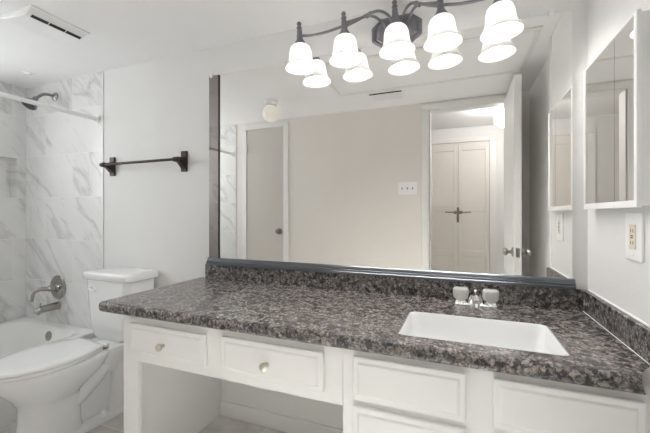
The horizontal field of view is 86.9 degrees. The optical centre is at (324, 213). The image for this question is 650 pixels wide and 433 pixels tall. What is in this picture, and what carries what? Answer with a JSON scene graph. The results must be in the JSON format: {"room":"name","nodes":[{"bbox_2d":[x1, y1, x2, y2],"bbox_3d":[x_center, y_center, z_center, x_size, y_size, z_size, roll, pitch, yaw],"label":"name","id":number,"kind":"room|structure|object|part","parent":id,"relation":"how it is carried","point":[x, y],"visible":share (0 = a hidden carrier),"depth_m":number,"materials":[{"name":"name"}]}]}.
{"room":"bathroom","nodes":[
{"label":"bathroom","id":0,"kind":"room"},
{"bbox_2d":[0,81,25,322],"bbox_3d":[-2.749,0.091,1.986,0.200,2.158,1.630,0,0,22],"label":"wall","id":1,"kind":"structure","parent":0,"point":[12,112],"depth_m":2.63,"materials":[{"name":"tile"}]},
{"bbox_2d":[0,412,285,432],"bbox_3d":[-0.626,1.220,0.455,5.300,0.100,3.100,0,0,22],"label":"floor","id":2,"kind":"structure","parent":0,"point":[221,424],"depth_m":1.88,"materials":[{"name":"tile"}]},
{"bbox_2d":[0,317,95,427],"bbox_3d":[-2.239,0.989,1.837,0.851,0.362,1.512,0,0,22],"label":"bathtub","id":3,"kind":"object","parent":2,"relation":"on","point":[16,335],"visible":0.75,"depth_m":2.48,"materials":[{"name":"ceramic"}]},
{"bbox_3d":[-1.973,0.872,2.447,0.072,0.072,0.019,0,0,22],"label":"overflow plate","id":4,"kind":"part","parent":3,"relation":"part of","materials":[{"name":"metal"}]},
{"bbox_2d":[0,267,158,432],"bbox_3d":[-1.367,0.759,1.885,0.414,0.821,0.772,0,0,22],"label":"toilet","id":5,"kind":"object","parent":2,"relation":"on","point":[75,385],"visible":0.94,"depth_m":1.82,"materials":[{"name":"ceramic"}]},
{"bbox_3d":[-1.440,0.750,1.758,0.369,0.017,0.478,0,0,22],"label":"seat","id":6,"kind":"part","parent":5,"relation":"part of","materials":[{"name":"ceramic"}]},
{"bbox_3d":[-1.440,0.730,1.758,0.373,0.020,0.483,0,0,22],"label":"seat lid","id":7,"kind":"part","parent":5,"relation":"part of","materials":[{"name":"ceramic"}]},
{"bbox_3d":[-1.269,0.578,2.135,0.372,0.360,0.214,0,0,22],"label":"tank","id":8,"kind":"part","parent":5,"relation":"part of","materials":[{"name":"ceramic"}]},
{"bbox_3d":[-1.267,0.373,2.132,0.410,0.049,0.238,0,0,22],"label":"tank lid","id":9,"kind":"part","parent":5,"relation":"part of","materials":[{"name":"ceramic"}]},
{"bbox_2d":[124,315,342,432],"bbox_3d":[-0.299,0.798,1.535,0.986,0.744,0.650,0,0,22],"label":"vanity desk","id":10,"kind":"object","parent":2,"relation":"on","point":[174,372],"visible":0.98,"depth_m":1.34,"materials":[{"name":"paint"}]},
{"bbox_3d":[-0.643,0.519,1.339,0.031,0.031,0.030,0,0,22],"label":"knob","id":11,"kind":"part","parent":10,"relation":"part of","materials":[{"name":"metal"}]},
{"bbox_3d":[-0.631,0.515,1.362,0.397,0.125,0.020,0,0,22],"label":"drawer","id":12,"kind":"part","parent":10,"relation":"part of","materials":[{"name":"paint"}]},
{"bbox_3d":[-0.730,0.798,1.744,0.030,0.744,0.581,0,0,22],"label":"panel","id":13,"kind":"part","parent":10,"relation":"part of","materials":[{"name":"paint"}]},
{"bbox_3d":[-0.205,0.517,1.164,0.031,0.031,0.030,0,0,22],"label":"knob","id":14,"kind":"part","parent":10,"relation":"part of","materials":[{"name":"metal"}]},
{"bbox_3d":[-0.191,0.513,1.186,0.403,0.130,0.020,0,0,22],"label":"drawer","id":15,"kind":"part","parent":10,"relation":"part of","materials":[{"name":"paint"}]},
{"bbox_2d":[343,349,649,432],"bbox_3d":[0.543,0.798,1.216,0.813,0.744,0.620,0,0,22],"label":"vanity cabinet","id":16,"kind":"object","parent":2,"relation":"on","point":[382,393],"visible":0.91,"depth_m":0.95,"materials":[{"name":"paint"}]},
{"bbox_2d":[99,264,649,394],"bbox_3d":[0.025,0.359,1.418,1.932,0.132,0.627,0,0,22],"label":"countertop","id":17,"kind":"structure","parent":16,"relation":"on","point":[607,346],"depth_m":1.28,"materials":[{"name":"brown stone"}]},
{"bbox_2d":[453,286,498,308],"bbox_3d":[0.610,0.343,1.386,0.176,0.074,0.146,0,0,22],"label":"faucet","id":18,"kind":"object","parent":17,"relation":"on","point":[490,296],"visible":1,"depth_m":1.40,"materials":[{"name":"silver metal"}]},
{"bbox_3d":[0.572,0.334,1.446,0.058,0.049,0.058,0,0,-1],"label":"handle","id":19,"kind":"part","parent":18,"relation":"part of","materials":[{"name":"white plastic"}]},
{"bbox_3d":[0.609,0.346,1.385,0.060,0.051,0.144,0,0,22],"label":"spout","id":20,"kind":"part","parent":18,"relation":"part of","materials":[{"name":"silver metal"}]},
{"bbox_3d":[0.678,0.334,1.404,0.058,0.049,0.058,0,0,44],"label":"handle","id":21,"kind":"part","parent":18,"relation":"part of","materials":[{"name":"white plastic"}]},
{"bbox_2d":[399,311,568,355],"bbox_3d":[0.498,0.455,1.136,0.502,0.144,0.336,0,0,22],"label":"sink","id":22,"kind":"object","parent":17,"relation":"in","point":[532,337],"visible":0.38,"depth_m":1.24,"materials":[{"name":"ceramic"}]},
{"bbox_3d":[0.240,0.827,1.014,0.327,0.457,0.020,0,0,22],"label":"door","id":23,"kind":"part","parent":16,"relation":"part of","materials":[{"name":"paint"}]},
{"bbox_2d":[0,0,421,87],"bbox_3d":[-0.626,-1.064,0.455,5.300,0.152,3.100,0,0,22],"label":"ceiling","id":24,"kind":"structure","parent":0,"point":[123,33],"depth_m":1.82,"materials":[{"name":"paint"}]},
{"bbox_2d":[22,71,33,75],"bbox_3d":[-2.077,-0.980,2.402,0.064,0.016,0.064,0,0,22],"label":"cap","id":25,"kind":"object","parent":24,"relation":"attached to","point":[24,72],"visible":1,"depth_m":2.39,"materials":[{"name":"white plastic"}]},
{"bbox_2d":[0,4,89,42],"bbox_3d":[-1.459,-0.973,1.794,0.270,0.030,0.280,0,0,22],"label":"exhaust fan","id":26,"kind":"object","parent":24,"relation":"attached to","point":[31,18],"visible":1,"depth_m":1.75,"materials":[{"name":"white plastic"}]},
{"bbox_2d":[26,0,587,428],"bbox_3d":[-0.605,0.091,2.059,4.150,2.158,0.105,0,0,22],"label":"wall","id":27,"kind":"structure","parent":0,"point":[156,214],"depth_m":2.22,"materials":[{"name":"paint"}]},
{"bbox_2d":[21,93,57,109],"bbox_3d":[-2.053,-0.821,2.464,0.100,0.171,0.211,0,0,22],"label":"shower","id":28,"kind":"object","parent":27,"relation":"attached to","point":[54,96],"visible":0.85,"depth_m":2.44,"materials":[{"name":"silver metal"}]},
{"bbox_3d":[-2.039,-0.852,2.498,0.021,0.072,0.131,0,0,22],"label":"arm","id":29,"kind":"part","parent":28,"relation":"part of","materials":[{"name":"grey metal"}]},
{"bbox_2d":[32,301,60,315],"bbox_3d":[-2.011,0.677,2.474,0.060,0.084,0.165,0,0,22],"label":"tub spout","id":30,"kind":"object","parent":27,"relation":"attached to","point":[39,310],"visible":1,"depth_m":2.46,"materials":[{"name":"silver metal"}]},
{"bbox_2d":[30,275,65,301],"bbox_3d":[-2.012,0.543,2.471,0.176,0.176,0.166,0,0,22],"label":"shower valve","id":31,"kind":"object","parent":27,"relation":"attached to","point":[57,287],"visible":1,"depth_m":2.52,"materials":[{"name":"silver metal"}]},
{"bbox_3d":[-2.021,0.569,2.464,0.049,0.100,0.150,0,0,26],"label":"lever handle","id":32,"kind":"part","parent":31,"relation":"part of","materials":[{"name":"silver metal"}]},
{"bbox_2d":[102,71,103,267],"bbox_3d":[-1.539,0.091,2.377,0.012,2.158,0.007,0,0,22],"label":"trim","id":33,"kind":"structure","parent":27,"relation":"attached to","point":[102,71],"depth_m":2.37,"materials":[{"name":"paint"}]},
{"bbox_2d":[99,151,187,175],"bbox_3d":[-1.169,-0.323,2.187,0.676,0.126,0.086,0,0,22],"label":"towel bar","id":34,"kind":"object","parent":27,"relation":"attached to","point":[182,161],"visible":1,"depth_m":2.11,"materials":[{"name":"brown metal"}]},
{"bbox_2d":[220,400,342,432],"bbox_3d":[-0.168,1.127,1.825,0.946,0.085,0.014,0,0,22],"label":"baseboard","id":35,"kind":"structure","parent":27,"relation":"attached to","point":[264,418],"depth_m":1.87,"materials":[{"name":"paint"}]},
{"bbox_2d":[206,9,575,289],"bbox_3d":[0.147,-0.265,1.693,1.814,1.124,0.026,0,0,22],"label":"wall mirror","id":36,"kind":"object","parent":27,"relation":"attached to","point":[455,164],"visible":1,"depth_m":1.60,"materials":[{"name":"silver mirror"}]},
{"bbox_2d":[205,264,587,310],"bbox_3d":[0.164,0.339,1.690,1.870,0.082,0.020,0,0,22],"label":"backsplash","id":37,"kind":"structure","parent":27,"relation":"attached to","point":[567,299],"depth_m":1.61,"materials":[{"name":"grey stone"}]},
{"bbox_2d":[285,0,523,74],"bbox_3d":[0.298,-0.836,1.547,1.045,0.236,0.184,0,0,22],"label":"vanity light","id":38,"kind":"object","parent":27,"relation":"attached to","point":[395,35],"visible":1,"depth_m":1.52,"materials":[{"name":"white glass"}]},
{"bbox_3d":[-0.123,-0.888,1.702,0.058,0.132,0.058,0,0,22],"label":"stem","id":39,"kind":"part","parent":38,"relation":"part of","materials":[{"name":"grey metal"}]},
{"bbox_3d":[-0.117,-0.777,1.700,0.159,0.119,0.159,0,0,22],"label":"lamp shade","id":40,"kind":"part","parent":38,"relation":"part of","materials":[{"name":"white glass"}]},
{"bbox_3d":[-0.120,-0.784,1.701,0.058,0.089,0.058,0,0,22],"label":"bulb","id":41,"kind":"part","parent":38,"relation":"part of","materials":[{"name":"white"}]},
{"bbox_3d":[-0.019,-0.881,1.660,0.235,0.027,0.012,0,0,22],"label":"arm","id":42,"kind":"part","parent":38,"relation":"part of","materials":[{"name":"grey metal"}]},
{"bbox_3d":[0.093,-0.888,1.616,0.058,0.132,0.058,0,0,22],"label":"stem","id":43,"kind":"part","parent":38,"relation":"part of","materials":[{"name":"grey metal"}]},
{"bbox_3d":[0.096,-0.784,1.614,0.058,0.089,0.058,0,0,22],"label":"bulb","id":44,"kind":"part","parent":38,"relation":"part of","materials":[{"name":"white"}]},
{"bbox_3d":[0.099,-0.777,1.613,0.159,0.119,0.159,0,0,22],"label":"lamp shade","id":45,"kind":"part","parent":38,"relation":"part of","materials":[{"name":"white glass"}]},
{"bbox_3d":[0.190,-0.899,1.605,0.204,0.051,0.048,0,0,-4],"label":"arm","id":46,"kind":"part","parent":38,"relation":"part of","materials":[{"name":"grey metal"}]},
{"bbox_3d":[0.207,-0.910,1.599,0.240,0.068,0.047,0,0,0],"label":"arm","id":47,"kind":"part","parent":38,"relation":"part of","materials":[{"name":"grey metal"}]},
{"bbox_3d":[0.315,-0.888,1.527,0.058,0.132,0.058,0,0,22],"label":"stem","id":48,"kind":"part","parent":38,"relation":"part of","materials":[{"name":"grey metal"}]},
{"bbox_3d":[0.318,-0.784,1.526,0.058,0.089,0.058,0,0,22],"label":"bulb","id":49,"kind":"part","parent":38,"relation":"part of","materials":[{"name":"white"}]},
{"bbox_3d":[0.335,-0.866,1.619,0.236,0.140,0.023,0,0,22],"label":"plate","id":50,"kind":"part","parent":38,"relation":"part of","materials":[{"name":"grey metal"}]},
{"bbox_3d":[0.321,-0.777,1.525,0.159,0.119,0.159,0,0,22],"label":"lamp shade","id":51,"kind":"part","parent":38,"relation":"part of","materials":[{"name":"white glass"}]},
{"bbox_3d":[0.412,-0.910,1.518,0.046,0.068,0.202,0,0,-42],"label":"arm","id":52,"kind":"part","parent":38,"relation":"part of","materials":[{"name":"grey metal"}]},
{"bbox_3d":[0.425,-0.899,1.513,0.046,0.051,0.174,0,0,-37],"label":"arm","id":53,"kind":"part","parent":38,"relation":"part of","materials":[{"name":"grey metal"}]},
{"bbox_3d":[0.493,-0.888,1.456,0.058,0.132,0.058,0,0,22],"label":"stem","id":54,"kind":"part","parent":38,"relation":"part of","materials":[{"name":"grey metal"}]},
{"bbox_3d":[0.497,-0.784,1.455,0.058,0.089,0.058,0,0,22],"label":"bulb","id":55,"kind":"part","parent":38,"relation":"part of","materials":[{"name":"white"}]},
{"bbox_3d":[0.499,-0.777,1.454,0.159,0.119,0.159,0,0,22],"label":"lamp shade","id":56,"kind":"part","parent":38,"relation":"part of","materials":[{"name":"white glass"}]},
{"bbox_3d":[0.593,-0.881,1.416,0.224,0.027,0.012,0,0,22],"label":"arm","id":57,"kind":"part","parent":38,"relation":"part of","materials":[{"name":"grey metal"}]},
{"bbox_3d":[0.703,-0.784,1.372,0.058,0.089,0.058,0,0,22],"label":"bulb","id":58,"kind":"part","parent":38,"relation":"part of","materials":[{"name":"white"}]},
{"bbox_3d":[0.705,-0.777,1.371,0.159,0.119,0.159,0,0,22],"label":"lamp shade","id":59,"kind":"part","parent":38,"relation":"part of","materials":[{"name":"white glass"}]},
{"bbox_2d":[588,0,649,324],"bbox_3d":[0.886,0.091,0.588,0.290,2.158,1.530,0,0,22],"label":"wall","id":60,"kind":"structure","parent":0,"point":[623,282],"depth_m":1.13,"materials":[{"name":"paint"}]},
{"bbox_2d":[584,8,649,208],"bbox_3d":[0.909,-0.277,1.085,0.036,0.519,0.420,0,0,22],"label":"medicine cabinet","id":61,"kind":"object","parent":60,"relation":"attached to","point":[617,81],"visible":1,"depth_m":0.99,"materials":[{"name":"white mirror"}]},
{"bbox_3d":[0.926,-0.277,1.159,0.012,0.519,0.270,0,0,22],"label":"door","id":62,"kind":"part","parent":61,"relation":"part of","materials":[{"name":"white plastic"}]},
{"bbox_3d":[0.925,-0.283,1.155,0.008,0.493,0.262,0,0,22],"label":"mirror pane","id":63,"kind":"part","parent":61,"relation":"part of","materials":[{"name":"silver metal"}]},
{"bbox_3d":[0.851,-0.283,0.972,0.008,0.493,0.130,0,0,22],"label":"mirror pane","id":64,"kind":"part","parent":61,"relation":"part of","materials":[{"name":"silver metal"}]},
{"bbox_3d":[0.848,-0.277,0.963,0.012,0.519,0.148,0,0,22],"label":"door","id":65,"kind":"part","parent":61,"relation":"part of","materials":[{"name":"mirror"}]},
{"bbox_2d":[625,213,644,262],"bbox_3d":[0.880,0.065,0.978,0.010,0.136,0.104,0,0,22],"label":"wall outlet","id":66,"kind":"object","parent":60,"relation":"attached to","point":[634,222],"visible":1,"depth_m":0.96,"materials":[{"name":"white plastic"}]},
{"bbox_2d":[629,224,635,249],"bbox_3d":[0.878,0.065,0.979,0.004,0.070,0.036,0,0,22],"label":"receptacle","id":67,"kind":"object","parent":66,"relation":"attached to","point":[632,227],"depth_m":0.98,"materials":[{"name":"beige plastic"}]},
{"bbox_3d":[-1.111,0.091,0.507,3.940,2.158,0.118,0,0,22],"label":"wall","id":68,"kind":"structure","parent":0,"visible":0},
{"bbox_2d":[0,91,99,122],"bbox_3d":[-1.870,-0.662,1.689,0.052,0.052,1.514,0,0,22],"label":"shower rod","id":69,"kind":"object","parent":68,"relation":"attached to","point":[96,118],"visible":1,"depth_m":2.10,"materials":[{"name":"white plastic"}]},
{"bbox_2d":[642,367,649,398],"bbox_3d":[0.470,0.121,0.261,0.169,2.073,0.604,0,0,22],"label":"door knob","id":70,"kind":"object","parent":68,"relation":"in","point":[646,374],"depth_m":0.51,"materials":[{"name":"paint"}]}
]}

